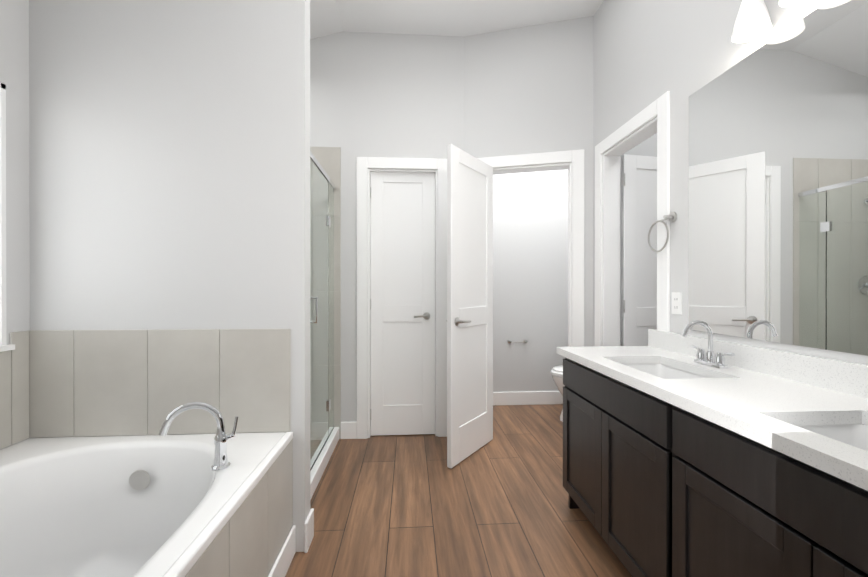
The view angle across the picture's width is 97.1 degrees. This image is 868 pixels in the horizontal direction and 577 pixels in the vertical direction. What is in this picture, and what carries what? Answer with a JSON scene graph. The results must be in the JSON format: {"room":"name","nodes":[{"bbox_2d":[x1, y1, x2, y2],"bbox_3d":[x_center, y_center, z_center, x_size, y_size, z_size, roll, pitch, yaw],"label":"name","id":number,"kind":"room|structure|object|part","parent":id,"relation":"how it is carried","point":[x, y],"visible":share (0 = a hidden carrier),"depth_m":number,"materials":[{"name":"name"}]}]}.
{"room":"bathroom","nodes":[
{"label":"bathroom","id":0,"kind":"room"},
{"bbox_2d":[0,0,29,445],"bbox_3d":[-1.810,-0.480,0.659,0.120,3.434,5.094,0,0,-4],"label":"wall","id":1,"kind":"structure","parent":0,"point":[14,46],"depth_m":1.67,"materials":[{"name":"white paint"}]},
{"bbox_2d":[0,350,10,448],"bbox_3d":[-1.768,0.464,1.007,0.008,0.409,1.264,0,0,-4],"label":"wall tiles","id":2,"kind":"structure","parent":1,"relation":"attached to","point":[5,398],"depth_m":1.61,"materials":[{"name":"grey tile"}]},
{"bbox_2d":[0,82,14,351],"bbox_3d":[-1.820,-0.303,1.002,0.145,1.122,1.260,0,0,-4],"label":"window","id":3,"kind":"structure","parent":1,"relation":"in","point":[4,346],"depth_m":1.61,"materials":[{"name":"white"}]},
{"bbox_2d":[10,330,28,444],"bbox_3d":[-1.811,0.425,1.677,0.008,0.483,0.078,0,0,-4],"label":"wall tile","id":4,"kind":"structure","parent":1,"relation":"attached to","point":[19,391],"depth_m":1.67,"materials":[{"name":"grey tile"}]},
{"bbox_2d":[29,0,310,551],"bbox_3d":[-1.216,-0.483,1.812,1.214,3.434,0.100,0,0,-4],"label":"wall","id":5,"kind":"structure","parent":0,"point":[169,164],"depth_m":1.76,"materials":[{"name":"white paint"}]},
{"bbox_2d":[29,329,290,437],"bbox_3d":[-1.243,0.425,1.757,1.150,0.483,0.008,0,0,-4],"label":"wall tile","id":6,"kind":"structure","parent":5,"relation":"attached to","point":[82,383],"depth_m":1.75,"materials":[{"name":"grey tile"}]},
{"bbox_2d":[310,0,342,38],"bbox_3d":[-1.271,-1.972,1.143,1.300,0.453,6.040,0,0,-4],"label":"ceiling","id":7,"kind":"structure","parent":0,"point":[324,18],"depth_m":2.96,"materials":[{"name":"white paint"}]},
{"bbox_2d":[310,31,463,421],"bbox_3d":[-0.832,-0.486,3.213,2.160,3.434,0.120,0,0,-4],"label":"wall","id":8,"kind":"structure","parent":0,"point":[390,95],"depth_m":3.17,"materials":[{"name":"white paint"}]},
{"bbox_2d":[310,147,340,438],"bbox_3d":[-1.336,0.031,3.117,1.140,2.400,0.008,0,0,-4],"label":"shower wall tile","id":9,"kind":"structure","parent":8,"relation":"attached to","point":[328,159],"depth_m":3.15,"materials":[{"name":"grey tile"}]},
{"bbox_2d":[356,157,446,438],"bbox_3d":[-0.262,0.071,3.242,0.760,2.320,0.138,0,0,-4],"label":"door frame","id":10,"kind":"structure","parent":8,"relation":"attached to","point":[376,164],"depth_m":3.17,"materials":[{"name":"white wood"}]},
{"bbox_2d":[370,172,434,435],"bbox_3d":[-0.265,0.114,3.236,0.545,2.218,0.150,0,0,-4],"label":"closet door","id":11,"kind":"structure","parent":8,"relation":"in","point":[402,241],"depth_m":3.22,"materials":[{"name":"white wood"}]},
{"bbox_2d":[285,404,631,576],"bbox_3d":[0.548,1.266,1.238,5.060,0.060,6.100,0,0,-4],"label":"floor","id":12,"kind":"structure","parent":0,"point":[406,505],"depth_m":2.12,"materials":[{"name":"brown wood"}]},
{"bbox_2d":[0,402,295,576],"bbox_3d":[-1.178,0.826,0.914,1.170,0.822,1.698,0,0,-4],"label":"bathtub","id":13,"kind":"object","parent":12,"relation":"on","point":[219,503],"visible":1,"depth_m":1.53,"materials":[{"name":"ceramic"}]},
{"bbox_2d":[159,402,237,470],"bbox_3d":[-0.873,0.541,1.431,0.222,0.255,0.140,0,0,-4],"label":"faucet","id":14,"kind":"object","parent":13,"relation":"on","point":[222,462],"depth_m":1.43,"materials":[{"name":"silver metal"}]},
{"bbox_3d":[-0.621,0.683,0.950,0.032,0.032,1.698,0,0,-4],"label":"edge trim","id":15,"kind":"part","parent":13,"relation":"part of","materials":[{"name":"white"}]},
{"bbox_3d":[-0.602,1.172,0.952,0.014,0.128,1.698,0,0,-4],"label":"apron skirting","id":16,"kind":"part","parent":13,"relation":"part of","materials":[{"name":"white"}]},
{"bbox_2d":[310,151,338,499],"bbox_3d":[-0.783,0.190,2.525,0.101,2.085,1.260,0,0,-4],"label":"shower enclosure","id":17,"kind":"object","parent":12,"relation":"on","point":[324,434],"visible":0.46,"depth_m":2.66,"materials":[{"name":"clear glass"}]},
{"bbox_2d":[551,365,564,421],"bbox_3d":[1.474,0.835,3.611,0.744,0.790,0.440,0,0,-4],"label":"toilet","id":18,"kind":"object","parent":12,"relation":"on","point":[557,373],"visible":0.08,"depth_m":3.55,"materials":[{"name":"white ceramic"}]},
{"bbox_2d":[560,352,867,576],"bbox_3d":[1.062,0.805,1.290,0.562,0.862,1.802,0,0,-4],"label":"bathroom vanity","id":19,"kind":"object","parent":12,"relation":"on","point":[685,454],"depth_m":1.17,"materials":[{"name":"black wood"}]},
{"bbox_2d":[556,346,867,483],"bbox_3d":[1.056,0.355,1.303,0.572,0.038,1.880,0,0,-4],"label":"countertop","id":20,"kind":"structure","parent":19,"relation":"on","point":[763,406],"depth_m":1.16,"materials":[{"name":"white stone"}]},
{"bbox_2d":[620,360,715,375],"bbox_3d":[0.998,0.442,1.680,0.358,0.162,0.522,0,0,-4],"label":"sink","id":21,"kind":"object","parent":20,"relation":"in","point":[657,367],"depth_m":1.88,"materials":[{"name":"white ceramic"}]},
{"bbox_2d":[680,320,735,367],"bbox_3d":[1.169,0.236,1.691,0.156,0.198,0.230,0,0,-4],"label":"faucet","id":22,"kind":"object","parent":20,"relation":"on","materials":[{"name":"silver metal"}]},
{"bbox_2d":[788,416,867,447],"bbox_3d":[1.053,0.444,0.822,0.358,0.162,0.522,0,0,-4],"label":"sink","id":23,"kind":"object","parent":20,"relation":"in","point":[854,430],"depth_m":1.06,"materials":[{"name":"white ceramic"}]},
{"bbox_2d":[335,0,603,35],"bbox_3d":[1.224,-2.159,1.303,3.700,0.080,6.040,0,0,-4],"label":"ceiling","id":24,"kind":"structure","parent":0,"point":[448,17],"depth_m":2.96,"materials":[{"name":"white paint"}]},
{"bbox_2d":[464,16,593,346],"bbox_3d":[0.773,-0.486,3.154,1.068,3.434,0.120,0,0,14],"label":"wall","id":25,"kind":"structure","parent":0,"point":[528,89],"depth_m":3.08,"materials":[{"name":"white paint"}]},
{"bbox_2d":[446,144,492,467],"bbox_3d":[0.286,0.115,2.887,0.421,2.218,0.517,0,0,-4],"label":"door","id":26,"kind":"structure","parent":25,"relation":"in","point":[469,320],"depth_m":2.82,"materials":[{"name":"white wood"}]},
{"bbox_2d":[477,149,583,346],"bbox_3d":[0.778,0.071,3.154,0.846,2.320,0.401,0,0,-4],"label":"door frame","id":27,"kind":"structure","parent":25,"relation":"attached to","point":[575,168],"depth_m":3.00,"materials":[{"name":"white wood"}]},
{"bbox_2d":[493,169,567,391],"bbox_3d":[1.092,-0.488,4.154,2.040,3.434,0.120,0,0,-4],"label":"wall","id":28,"kind":"structure","parent":0,"point":[530,257],"depth_m":4.09,"materials":[{"name":"white paint"}]},
{"bbox_2d":[508,340,527,342],"bbox_3d":[0.889,0.554,4.045,0.210,0.040,0.075,0,0,-4],"label":"toilet paper holder","id":29,"kind":"object","parent":28,"relation":"attached to","point":[524,341],"visible":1,"depth_m":4.02,"materials":[{"name":"silver metal"}]},
{"bbox_2d":[493,391,562,404],"bbox_3d":[1.012,1.159,4.086,1.630,0.140,0.014,0,0,-4],"label":"baseboard","id":30,"kind":"structure","parent":28,"relation":"attached to","point":[528,397],"depth_m":4.08,"materials":[{"name":"white wood"}]},
{"bbox_2d":[621,133,656,156],"bbox_3d":[2.057,-0.486,3.090,1.650,3.434,0.120,0,0,-4],"label":"wall","id":31,"kind":"structure","parent":0,"point":[647,147],"depth_m":3.00,"materials":[{"name":"white paint"}]},
{"bbox_2d":[621,154,656,345],"bbox_3d":[1.690,0.115,2.916,0.604,2.218,0.172,0,0,-4],"label":"closet door","id":32,"kind":"structure","parent":31,"relation":"in","point":[638,254],"depth_m":2.85,"materials":[{"name":"white wood"}]},
{"bbox_2d":[593,0,867,364],"bbox_3d":[1.443,-0.480,0.713,0.120,3.434,4.546,0,0,-4],"label":"wall","id":33,"kind":"structure","parent":0,"point":[647,53],"depth_m":2.06,"materials":[{"name":"white paint"}]},
{"bbox_2d":[595,91,669,345],"bbox_3d":[1.327,0.073,2.515,0.156,2.320,0.825,0,0,-4],"label":"door frame","id":34,"kind":"structure","parent":33,"relation":"attached to","point":[608,248],"depth_m":2.81,"materials":[{"name":"white wood"}]},
{"bbox_2d":[648,212,676,251],"bbox_3d":[1.265,-0.314,2.137,0.050,0.212,0.186,0,0,-4],"label":"towel ring","id":35,"kind":"object","parent":33,"relation":"attached to","point":[671,216],"visible":1,"depth_m":2.08,"materials":[{"name":"silver metal"}]},
{"bbox_2d":[672,292,681,314],"bbox_3d":[1.293,0.074,2.044,0.007,0.116,0.072,0,0,-4],"label":"electrical outlet plate","id":36,"kind":"object","parent":33,"relation":"attached to","point":[676,302],"visible":1,"depth_m":2.03,"materials":[{"name":"white plastic"}]},
{"bbox_2d":[648,329,867,395],"bbox_3d":[1.331,0.285,1.320,0.020,0.100,1.880,0,0,-4],"label":"backsplash","id":37,"kind":"structure","parent":33,"relation":"attached to","point":[841,376],"depth_m":1.41,"materials":[{"name":"white stone"}]},
{"bbox_2d":[731,0,810,42],"bbox_3d":[1.281,-1.137,1.219,0.136,0.245,0.724,0,0,-4],"label":"sconce","id":38,"kind":"object","parent":33,"relation":"attached to","point":[753,21],"visible":1,"depth_m":1.49,"materials":[{"name":"white glass"}]},
{"bbox_2d":[688,0,867,355],"bbox_3d":[1.348,-0.387,1.195,0.006,1.185,1.520,0,0,-4],"label":"mirror","id":39,"kind":"object","parent":33,"relation":"attached to","point":[778,195],"visible":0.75,"depth_m":1.44,"materials":[{"name":"white mirror"}]}
]}

